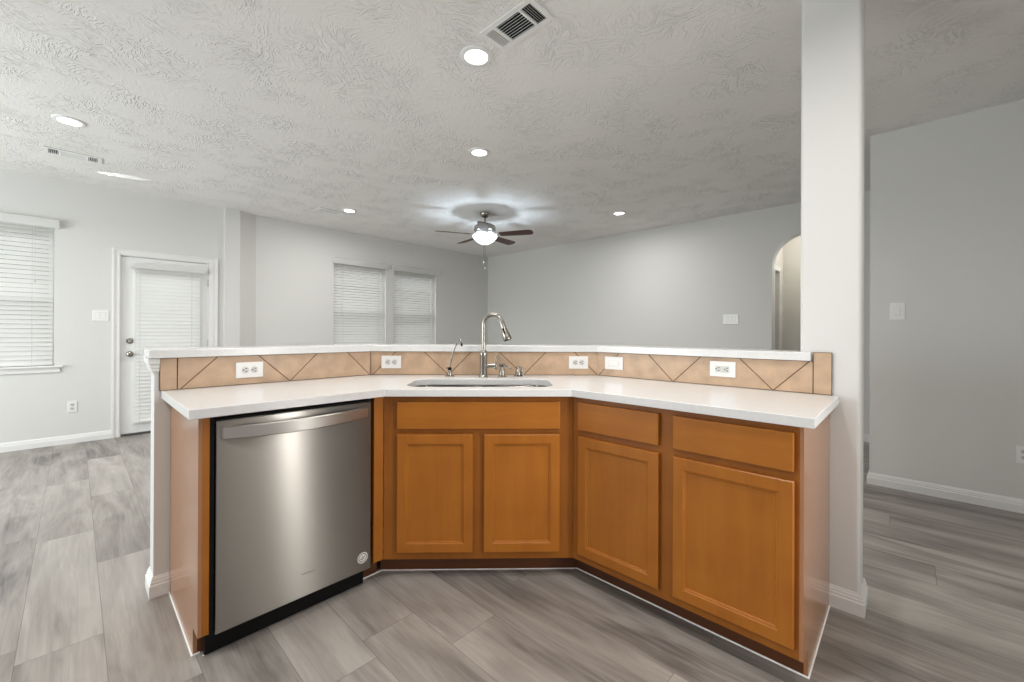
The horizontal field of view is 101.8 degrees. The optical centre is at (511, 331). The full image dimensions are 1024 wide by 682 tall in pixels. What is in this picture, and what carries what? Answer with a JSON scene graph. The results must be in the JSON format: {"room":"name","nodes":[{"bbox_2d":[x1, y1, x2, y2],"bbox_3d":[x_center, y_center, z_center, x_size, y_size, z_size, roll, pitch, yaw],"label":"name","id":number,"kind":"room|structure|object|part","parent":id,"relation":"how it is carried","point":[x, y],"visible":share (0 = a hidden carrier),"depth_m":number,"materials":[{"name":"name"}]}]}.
{"room":"kitchen","nodes":[
{"label":"kitchen","id":0,"kind":"room"},
{"bbox_2d":[223,208,255,346],"bbox_3d":[-3.604,-0.197,5.498,0.237,2.743,0.371,0,0,44],"label":"wall","id":1,"kind":"structure","parent":0,"point":[239,313],"depth_m":5.40,"materials":[{"name":"white paint"}]},
{"bbox_2d":[0,168,487,442],"bbox_3d":[-3.659,-0.198,5.485,0.185,2.743,9.300,0,0,44],"label":"wall","id":2,"kind":"structure","parent":0,"point":[95,220],"depth_m":4.79,"materials":[{"name":"white paint"}]},
{"bbox_2d":[0,226,62,374],"bbox_3d":[-5.033,-0.320,3.965,0.170,1.472,1.033,0,0,44],"label":"window","id":3,"kind":"structure","parent":2,"relation":"in","point":[53,368],"depth_m":4.19,"materials":[{"name":"white paint"}]},
{"bbox_2d":[0,212,59,366],"bbox_3d":[-5.003,-0.401,3.930,0.090,1.482,0.992,0,0,44],"label":"window blind","id":4,"kind":"object","parent":3,"relation":"attached to","point":[39,341],"visible":1,"depth_m":4.14,"materials":[{"name":"white plastic"}]},
{"bbox_3d":[-5.017,0.331,3.947,0.052,0.018,0.889,0,0,44],"label":"rail","id":5,"kind":"part","parent":4,"relation":"part of","materials":[{"name":"white plastic"}]},
{"bbox_3d":[-5.019,0.381,3.949,0.125,0.070,1.033,0,0,44],"label":"sill","id":6,"kind":"part","parent":3,"relation":"part of","materials":[{"name":"white paint"}]},
{"bbox_2d":[0,430,111,452],"bbox_3d":[-5.597,1.118,3.308,0.016,0.090,3.484,0,0,44],"label":"baseboard","id":7,"kind":"structure","parent":2,"relation":"attached to","point":[99,435],"depth_m":4.26,"materials":[{"name":"white paint"}]},
{"bbox_2d":[67,401,76,412],"bbox_3d":[-4.602,0.786,4.357,0.009,0.115,0.070,0,0,44],"label":"wall outlet","id":8,"kind":"object","parent":2,"relation":"attached to","point":[71,405],"visible":1,"depth_m":4.35,"materials":[{"name":"white plastic"}]},
{"bbox_2d":[92,310,108,320],"bbox_3d":[-4.455,-0.173,4.507,0.010,0.115,0.128,0,0,44],"label":"wall switch","id":9,"kind":"object","parent":2,"relation":"attached to","point":[97,315],"visible":1,"depth_m":4.51,"materials":[{"name":"white plastic"}]},
{"bbox_2d":[112,248,217,437],"bbox_3d":[-4.105,0.126,4.964,0.207,2.090,0.964,0,0,44],"label":"door","id":10,"kind":"structure","parent":2,"relation":"in","point":[123,275],"depth_m":4.70,"materials":[{"name":"white paint"}]},
{"bbox_3d":[-4.288,0.253,4.673,0.070,0.066,0.066,0,0,44],"label":"knob","id":11,"kind":"part","parent":10,"relation":"part of","materials":[{"name":"silver metal"}]},
{"bbox_3d":[-4.077,0.172,4.939,0.009,1.760,0.621,0,0,44],"label":"lite frame","id":12,"kind":"part","parent":10,"relation":"part of","materials":[{"name":"white paint"}]},
{"bbox_2d":[131,262,206,422],"bbox_3d":[-4.041,0.127,4.922,0.060,1.808,0.692,0,0,44],"label":"door blind","id":13,"kind":"object","parent":10,"relation":"attached to","point":[167,297],"visible":0.71,"depth_m":4.86,"materials":[{"name":"white plastic"}]},
{"bbox_3d":[-4.211,0.155,4.710,0.001,1.738,0.002,0,0,44],"label":"ladder cord","id":14,"kind":"part","parent":13,"relation":"part of","materials":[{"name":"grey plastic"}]},
{"bbox_2d":[337,266,382,311],"bbox_3d":[-2.457,-0.306,6.722,0.170,1.472,1.006,0,0,44],"label":"window","id":15,"kind":"structure","parent":2,"relation":"in","point":[337,266],"depth_m":6.93,"materials":[{"name":"white paint"}]},
{"bbox_2d":[332,257,387,344],"bbox_3d":[-2.429,-0.387,6.690,0.085,1.483,0.924,0,0,44],"label":"window blind","id":16,"kind":"object","parent":15,"relation":"attached to","point":[344,332],"visible":0.85,"depth_m":6.68,"materials":[{"name":"white plastic"}]},
{"bbox_3d":[-2.622,-0.348,6.472,0.001,1.390,0.002,0,0,44],"label":"ladder cord","id":17,"kind":"part","parent":16,"relation":"part of","materials":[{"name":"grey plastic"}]},
{"bbox_2d":[396,273,432,336],"bbox_3d":[-1.750,-0.302,7.465,0.170,1.472,1.004,0,0,44],"label":"window","id":18,"kind":"structure","parent":2,"relation":"in","point":[396,273],"depth_m":7.67,"materials":[{"name":"white paint"}]},
{"bbox_2d":[392,265,439,343],"bbox_3d":[-1.712,-0.383,7.443,0.085,1.483,0.988,0,0,44],"label":"window blind","id":19,"kind":"object","parent":18,"relation":"attached to","point":[422,328],"visible":0.9,"depth_m":7.42,"materials":[{"name":"white plastic"}]},
{"bbox_3d":[-1.914,-0.344,7.216,0.001,1.390,0.002,0,0,44],"label":"ladder cord","id":20,"kind":"part","parent":19,"relation":"part of","materials":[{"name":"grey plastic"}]},
{"bbox_2d":[150,366,798,576],"bbox_3d":[-0.150,0.655,2.304,3.063,1.060,0.861,0,0,-1],"label":"wall","id":21,"kind":"structure","parent":0,"point":[160,409],"depth_m":1.87,"materials":[{"name":"white paint"}]},
{"bbox_2d":[144,357,159,373],"bbox_3d":[-0.171,0.160,2.335,3.112,0.067,0.879,0,0,-3],"label":"trim","id":22,"kind":"structure","parent":21,"relation":"attached to","point":[153,365],"depth_m":1.84,"materials":[{"name":"white paint"}]},
{"bbox_2d":[145,566,169,599],"bbox_3d":[-0.171,1.140,2.331,3.094,0.090,0.861,0,0,-3],"label":"baseboard","id":23,"kind":"structure","parent":21,"relation":"attached to","point":[159,585],"depth_m":1.86,"materials":[{"name":"white paint"}]},
{"bbox_2d":[169,592,199,656],"bbox_3d":[-1.347,1.178,1.703,0.530,0.004,0.026,0,0,44],"label":"trim","id":24,"kind":"structure","parent":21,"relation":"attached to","point":[183,632],"depth_m":1.64,"materials":[{"name":"white"}]},
{"bbox_2d":[159,351,370,390],"bbox_3d":[-1.227,0.194,2.222,0.012,0.145,1.004,0,0,44],"label":"tile backsplash","id":25,"kind":"structure","parent":21,"relation":"attached to","point":[187,372],"depth_m":2.15,"materials":[{"name":"beige tile"}]},
{"bbox_2d":[236,361,262,377],"bbox_3d":[-1.325,0.193,2.103,0.009,0.078,0.121,0,0,44],"label":"wall outlet","id":26,"kind":"object","parent":25,"relation":"attached to","point":[243,369],"visible":1,"depth_m":2.10,"materials":[{"name":"white plastic"}]},
{"bbox_2d":[242,367,248,373],"bbox_3d":[-1.337,0.193,2.087,0.003,0.034,0.029,0,0,44],"label":"receptacle","id":27,"kind":"object","parent":26,"relation":"attached to","point":[245,370],"depth_m":2.09,"materials":[{"name":"grey plastic"}]},
{"bbox_2d":[251,366,257,372],"bbox_3d":[-1.309,0.193,2.116,0.003,0.034,0.029,0,0,44],"label":"receptacle","id":28,"kind":"object","parent":26,"relation":"attached to","point":[254,369],"depth_m":2.11,"materials":[{"name":"grey plastic"}]},
{"bbox_2d":[144,344,811,360],"bbox_3d":[-0.153,0.106,2.311,3.160,0.038,0.971,0,0,-1],"label":"countertop","id":29,"kind":"structure","parent":21,"relation":"on","point":[151,353],"depth_m":2.27,"materials":[{"name":"white stone"}]},
{"bbox_2d":[371,351,597,374],"bbox_3d":[-0.165,0.199,2.606,1.421,0.145,0.012,0,0,-1],"label":"tile backsplash","id":30,"kind":"structure","parent":21,"relation":"attached to","point":[412,363],"depth_m":2.60,"materials":[{"name":"beige tile"}]},
{"bbox_2d":[381,356,400,367],"bbox_3d":[-0.748,0.189,2.580,0.121,0.078,0.009,0,0,-1],"label":"wall outlet","id":31,"kind":"object","parent":30,"relation":"attached to","point":[386,361],"visible":1,"depth_m":2.58,"materials":[{"name":"white plastic"}]},
{"bbox_2d":[569,356,587,368],"bbox_3d":[0.416,0.194,2.609,0.121,0.078,0.009,0,0,-1],"label":"wall outlet","id":32,"kind":"object","parent":30,"relation":"attached to","point":[575,362],"visible":1,"depth_m":2.61,"materials":[{"name":"white plastic"}]},
{"bbox_2d":[363,568,829,678],"bbox_3d":[0.320,1.185,1.849,2.071,0.004,0.463,0,0,15],"label":"trim","id":33,"kind":"structure","parent":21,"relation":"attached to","point":[813,661],"depth_m":1.78,"materials":[{"name":"white"}]},
{"bbox_2d":[597,352,831,394],"bbox_3d":[0.966,0.183,2.216,1.176,0.185,0.012,0,0,44],"label":"tile backsplash","id":34,"kind":"structure","parent":21,"relation":"attached to","point":[815,376],"depth_m":2.06,"materials":[{"name":"beige tile"}]},
{"bbox_2d":[605,356,622,369],"bbox_3d":[0.618,0.193,2.531,0.121,0.078,0.010,0,0,44],"label":"wall switch","id":35,"kind":"object","parent":34,"relation":"attached to","point":[614,363],"visible":1,"depth_m":2.53,"materials":[{"name":"white plastic"}]},
{"bbox_2d":[710,361,735,377],"bbox_3d":[1.064,0.191,2.106,0.121,0.078,0.009,0,0,44],"label":"wall outlet","id":36,"kind":"object","parent":34,"relation":"attached to","point":[717,368],"visible":1,"depth_m":2.10,"materials":[{"name":"white plastic"}]},
{"bbox_2d":[715,366,728,372],"bbox_3d":[1.063,0.191,2.104,0.067,0.034,0.002,0,0,44],"label":"receptacle","id":37,"kind":"object","parent":36,"relation":"attached to","point":[718,369],"depth_m":2.10,"materials":[{"name":"white plastic"}]},
{"bbox_2d":[0,0,1023,256],"bbox_3d":[0.524,-1.603,2.961,9.730,0.100,11.400,0,0,44],"label":"ceiling","id":38,"kind":"structure","parent":0,"point":[661,113],"depth_m":2.79,"materials":[{"name":"white paint"}]},
{"bbox_2d":[51,114,86,127],"bbox_3d":[-3.297,-1.565,3.101,0.184,0.010,0.184,0,0,44],"label":"recessed light","id":39,"kind":"object","parent":38,"relation":"in","point":[67,120],"visible":1,"depth_m":3.09,"materials":[{"name":"white plastic"}]},
{"bbox_2d":[43,146,101,163],"bbox_3d":[-3.902,-1.567,3.706,0.182,0.008,0.356,0,0,44],"label":"ceiling vent","id":40,"kind":"object","parent":38,"relation":"in","point":[50,150],"visible":1,"depth_m":3.70,"materials":[{"name":"white metal"}]},
{"bbox_2d":[315,207,347,215],"bbox_3d":[-2.348,-1.559,5.418,0.182,0.008,0.356,0,0,44],"label":"ceiling vent","id":41,"kind":"object","parent":38,"relation":"in","point":[325,210],"visible":1,"depth_m":5.40,"materials":[{"name":"white metal"}]},
{"bbox_2d":[342,208,356,212],"bbox_3d":[-2.098,-1.557,5.373,0.184,0.010,0.184,0,0,44],"label":"recessed light","id":42,"kind":"object","parent":38,"relation":"in","point":[347,210],"visible":1,"depth_m":5.36,"materials":[{"name":"white plastic"}]},
{"bbox_2d":[460,45,492,66],"bbox_3d":[-0.202,-1.552,2.353,0.184,0.010,0.184,0,0,44],"label":"recessed light","id":43,"kind":"object","parent":38,"relation":"in","point":[471,55],"visible":1,"depth_m":2.34,"materials":[{"name":"white plastic"}]},
{"bbox_2d":[469,147,489,156],"bbox_3d":[-0.284,-1.551,3.611,0.184,0.010,0.184,0,0,44],"label":"recessed light","id":44,"kind":"object","parent":38,"relation":"in","point":[477,152],"visible":1,"depth_m":3.60,"materials":[{"name":"white plastic"}]},
{"bbox_2d":[437,212,532,268],"bbox_3d":[-0.354,-1.187,5.407,1.246,0.735,1.194,0,0,-1],"label":"ceiling fan","id":45,"kind":"object","parent":38,"relation":"hanging from","point":[485,235],"visible":1,"depth_m":5.37,"materials":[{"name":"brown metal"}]},
{"bbox_3d":[-0.615,-1.265,5.800,0.134,0.034,0.445,0,0,-37],"label":"blade","id":46,"kind":"part","parent":45,"relation":"part of","materials":[{"name":"brown wood"}]},
{"bbox_3d":[-0.345,-1.265,5.033,0.134,0.034,0.445,0,0,-1],"label":"blade","id":47,"kind":"part","parent":45,"relation":"part of","materials":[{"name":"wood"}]},
{"bbox_3d":[-0.356,-1.194,5.460,0.326,0.120,0.326,0,0,-1],"label":"lamp shade","id":48,"kind":"part","parent":45,"relation":"part of","materials":[{"name":"white glass"}]},
{"bbox_3d":[-0.113,-1.263,5.812,0.134,0.034,0.445,0,0,35],"label":"blade","id":49,"kind":"part","parent":45,"relation":"part of","materials":[{"name":"brown wood"}]},
{"bbox_3d":[0.054,-1.263,5.338,0.445,0.034,0.134,0,0,17],"label":"blade","id":50,"kind":"part","parent":45,"relation":"part of","materials":[{"name":"brown wood"}]},
{"bbox_2d":[479,0,553,51],"bbox_3d":[0.018,-1.552,2.115,0.356,0.008,0.182,0,0,44],"label":"ceiling vent","id":51,"kind":"object","parent":38,"relation":"in","point":[528,16],"visible":1,"depth_m":2.11,"materials":[{"name":"white metal"}]},
{"bbox_2d":[612,211,625,215],"bbox_3d":[1.398,-1.542,5.435,0.184,0.010,0.184,0,0,44],"label":"recessed light","id":52,"kind":"object","parent":38,"relation":"in","point":[617,213],"visible":1,"depth_m":5.42,"materials":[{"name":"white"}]},
{"bbox_2d":[0,433,1023,681],"bbox_3d":[0.512,1.229,2.957,9.730,0.080,11.400,0,0,44],"label":"floor","id":53,"kind":"structure","parent":0,"point":[944,578],"depth_m":1.73,"materials":[{"name":"grey plastic"}]},
{"bbox_2d":[170,405,209,653],"bbox_3d":[-1.316,0.740,1.688,0.620,0.879,0.035,0,0,44],"label":"cabinet end panel","id":54,"kind":"object","parent":53,"relation":"on","point":[189,439],"visible":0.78,"depth_m":1.55,"materials":[{"name":"brown wood"}]},
{"bbox_2d":[203,399,370,654],"bbox_3d":[-1.057,0.746,1.886,0.621,0.866,0.621,0,0,44],"label":"dishwasher","id":55,"kind":"object","parent":53,"relation":"on","point":[290,488],"visible":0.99,"depth_m":1.66,"materials":[{"name":"silver metal"}]},
{"bbox_3d":[-0.917,1.137,1.742,0.025,0.086,0.609,0,0,44],"label":"kick plate","id":56,"kind":"part","parent":55,"relation":"part of","materials":[{"name":"black plastic"}]},
{"bbox_3d":[-0.842,0.371,1.698,0.052,0.054,0.558,0,0,44],"label":"handle","id":57,"kind":"part","parent":55,"relation":"part of","materials":[{"name":"silver metal"}]},
{"bbox_2d":[363,397,383,577],"bbox_3d":[-0.662,0.744,1.993,0.092,0.878,0.073,0,0,44],"label":"strip","id":58,"kind":"object","parent":53,"relation":"on","point":[377,403],"visible":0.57,"depth_m":1.96,"materials":[{"name":"brown wood"}]},
{"bbox_2d":[381,397,576,569],"bbox_3d":[-0.166,0.746,2.273,0.977,0.878,0.604,0,0,-1],"label":"base cabinet","id":59,"kind":"object","parent":53,"relation":"on","point":[470,482],"visible":0.91,"depth_m":1.98,"materials":[{"name":"brown wood"}]},
{"bbox_3d":[-0.365,0.767,1.975,0.360,0.559,0.019,0,0,-1],"label":"door","id":60,"kind":"part","parent":59,"relation":"part of","materials":[{"name":"brown wood"}]},
{"bbox_3d":[-0.157,0.398,1.981,0.772,0.129,0.018,0,0,-1],"label":"drawer","id":61,"kind":"part","parent":59,"relation":"part of","materials":[{"name":"brown wood"}]},
{"bbox_2d":[161,375,838,428],"bbox_3d":[-0.072,0.289,2.004,2.970,0.034,1.278,0,0,3],"label":"countertop","id":62,"kind":"structure","parent":59,"relation":"on","point":[804,410],"depth_m":1.86,"materials":[{"name":"white stone"}]},
{"bbox_2d":[445,339,462,376],"bbox_3d":[-0.339,0.158,2.491,0.142,0.226,0.060,0,0,30],"label":"water tap","id":63,"kind":"object","parent":62,"relation":"on","point":[449,368],"visible":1,"depth_m":2.50,"materials":[{"name":"silver metal"}]},
{"bbox_3d":[-0.329,0.133,2.484,0.114,0.177,0.028,0,0,41],"label":"spout","id":64,"kind":"part","parent":63,"relation":"part of","materials":[{"name":"silver metal"}]},
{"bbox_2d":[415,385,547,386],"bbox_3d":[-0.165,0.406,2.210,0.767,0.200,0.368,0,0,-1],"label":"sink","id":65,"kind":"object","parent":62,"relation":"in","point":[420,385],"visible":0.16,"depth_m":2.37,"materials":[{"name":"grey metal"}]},
{"bbox_3d":[-0.362,0.406,2.206,0.352,0.200,0.354,0,0,-1],"label":"bowl","id":66,"kind":"part","parent":65,"relation":"part of","materials":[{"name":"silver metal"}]},
{"bbox_3d":[0.012,0.407,2.216,0.393,0.200,0.354,0,0,-1],"label":"bowl","id":67,"kind":"part","parent":65,"relation":"part of","materials":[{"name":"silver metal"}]},
{"bbox_2d":[479,313,511,377],"bbox_3d":[-0.101,0.081,2.465,0.202,0.382,0.058,0,0,18],"label":"kitchen faucet","id":68,"kind":"object","parent":62,"relation":"on","point":[506,335],"visible":1,"depth_m":2.47,"materials":[{"name":"silver metal"}]},
{"bbox_3d":[-0.130,0.206,2.480,0.051,0.025,0.025,0,0,5],"label":"valve arm","id":69,"kind":"part","parent":68,"relation":"part of","materials":[{"name":"silver metal"}]},
{"bbox_3d":[-0.098,0.183,2.477,0.024,0.087,0.022,0,0,-1],"label":"lever","id":70,"kind":"part","parent":68,"relation":"part of","materials":[{"name":"silver metal"}]},
{"bbox_2d":[498,363,511,376],"bbox_3d":[-0.042,0.232,2.491,0.085,0.081,0.052,0,0,-1],"label":"soap dispenser","id":71,"kind":"object","parent":62,"relation":"on","point":[501,365],"visible":1,"depth_m":2.48,"materials":[{"name":"silver metal"}]},
{"bbox_2d":[514,366,523,376],"bbox_3d":[0.039,0.240,2.531,0.062,0.065,0.058,0,0,-1],"label":"fitting","id":72,"kind":"object","parent":62,"relation":"on","point":[518,373],"visible":1,"depth_m":2.52,"materials":[{"name":"silver metal"}]},
{"bbox_3d":[0.046,0.769,1.986,0.362,0.559,0.019,0,0,-1],"label":"door","id":73,"kind":"part","parent":59,"relation":"part of","materials":[{"name":"brown wood"}]},
{"bbox_2d":[573,397,829,675],"bbox_3d":[0.821,0.750,1.915,0.953,0.879,0.640,0,0,44],"label":"base cabinet","id":74,"kind":"object","parent":53,"relation":"on","point":[694,516],"depth_m":1.58,"materials":[{"name":"brown wood"}]},
{"bbox_3d":[0.457,0.399,1.834,0.393,0.130,0.018,0,0,44],"label":"drawer","id":75,"kind":"part","parent":74,"relation":"part of","materials":[{"name":"brown wood"}]},
{"bbox_3d":[0.457,0.773,1.833,0.392,0.556,0.019,0,0,44],"label":"door","id":76,"kind":"part","parent":74,"relation":"part of","materials":[{"name":"brown wood"}]},
{"bbox_3d":[0.789,0.400,1.519,0.403,0.130,0.018,0,0,44],"label":"drawer","id":77,"kind":"part","parent":74,"relation":"part of","materials":[{"name":"brown wood"}]},
{"bbox_3d":[0.788,0.774,1.518,0.404,0.556,0.019,0,0,44],"label":"door","id":78,"kind":"part","parent":74,"relation":"part of","materials":[{"name":"brown wood"}]},
{"bbox_3d":[1.169,0.751,1.597,0.012,0.879,0.622,0,0,44],"label":"cabinet end panel","id":79,"kind":"part","parent":74,"relation":"part of","materials":[{"name":"brown wood"}]},
{"bbox_2d":[487,190,869,433],"bbox_3d":[2.385,-0.171,6.041,7.875,2.743,0.130,0,0,44],"label":"wall","id":80,"kind":"structure","parent":0,"point":[675,285],"depth_m":6.16,"materials":[{"name":"white paint"}]},
{"bbox_2d":[723,314,737,323],"bbox_3d":[2.876,-0.162,5.478,0.185,0.125,0.010,0,0,44],"label":"wall switch","id":81,"kind":"object","parent":80,"relation":"attached to","point":[731,318],"visible":1,"depth_m":5.47,"materials":[{"name":"white plastic"}]},
{"bbox_2d":[864,434,868,442],"bbox_3d":[4.459,1.162,3.960,1.995,0.090,0.016,0,0,44],"label":"baseboard","id":82,"kind":"structure","parent":80,"relation":"attached to","point":[866,436],"depth_m":4.53,"materials":[{"name":"white paint"}]},
{"bbox_2d":[775,247,782,349],"bbox_3d":[3.534,-0.166,5.670,0.100,2.743,0.915,0,0,44],"label":"wall","id":83,"kind":"structure","parent":0,"point":[779,259],"depth_m":5.79,"materials":[{"name":"white paint"}]},
{"bbox_2d":[774,265,780,349],"bbox_3d":[3.595,0.158,5.651,0.016,2.095,0.425,0,0,44],"label":"trim","id":84,"kind":"structure","parent":83,"relation":"attached to","point":[777,268],"depth_m":5.76,"materials":[{"name":"white paint"}]},
{"bbox_2d":[783,235,800,350],"bbox_3d":[4.390,-0.163,5.555,1.900,2.743,0.100,0,0,44],"label":"wall","id":85,"kind":"structure","parent":0,"point":[792,249],"depth_m":5.89,"materials":[{"name":"white paint"}]},
{"bbox_2d":[800,0,864,593],"bbox_3d":[1.446,-0.179,1.882,0.215,2.743,0.160,0,0,44],"label":"wall pillar","id":86,"kind":"structure","parent":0,"point":[833,31],"depth_m":1.81,"materials":[{"name":"white paint"}]},
{"bbox_2d":[829,577,867,618],"bbox_3d":[1.446,1.147,1.876,0.230,0.090,0.191,0,0,44],"label":"baseboard","id":87,"kind":"structure","parent":86,"relation":"attached to","point":[843,599],"depth_m":1.77,"materials":[{"name":"white paint"}]},
{"bbox_2d":[869,99,1023,499],"bbox_3d":[3.744,-0.169,2.498,2.420,2.743,0.120,0,0,44],"label":"wall","id":88,"kind":"structure","parent":0,"point":[947,194],"depth_m":2.99,"materials":[{"name":"white paint"}]},
{"bbox_2d":[890,303,904,319],"bbox_3d":[2.938,-0.153,3.175,0.086,0.130,0.010,0,0,44],"label":"wall switch","id":89,"kind":"object","parent":88,"relation":"attached to","point":[897,310],"visible":1,"depth_m":3.17,"materials":[{"name":"white plastic"}]},
{"bbox_2d":[867,471,1023,513],"bbox_3d":[3.684,1.157,2.537,2.316,0.090,0.136,0,0,44],"label":"baseboard","id":90,"kind":"structure","parent":88,"relation":"attached to","point":[1011,504],"depth_m":2.98,"materials":[{"name":"white paint"}]},
{"bbox_2d":[1016,445,1023,463],"bbox_3d":[3.383,0.815,2.747,0.070,0.115,0.009,0,0,44],"label":"wall outlet","id":91,"kind":"object","parent":88,"relation":"attached to","point":[1019,449],"visible":1,"depth_m":2.76,"materials":[{"name":"white plastic"}]},
{"label":"outside","id":92,"kind":"structure","parent":0,"visible":0},
{"bbox_3d":[-5.433,1.372,10.686,9.400,0.100,20.000,0,0,44],"label":"ground","id":93,"kind":"structure","parent":92,"visible":0},
{"bbox_2d":[0,258,429,360],"bbox_3d":[-4.522,0.100,9.826,0.100,2.450,20.000,0,0,44],"label":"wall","id":94,"kind":"structure","parent":93,"relation":"on","point":[0,258],"depth_m":10.18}
]}

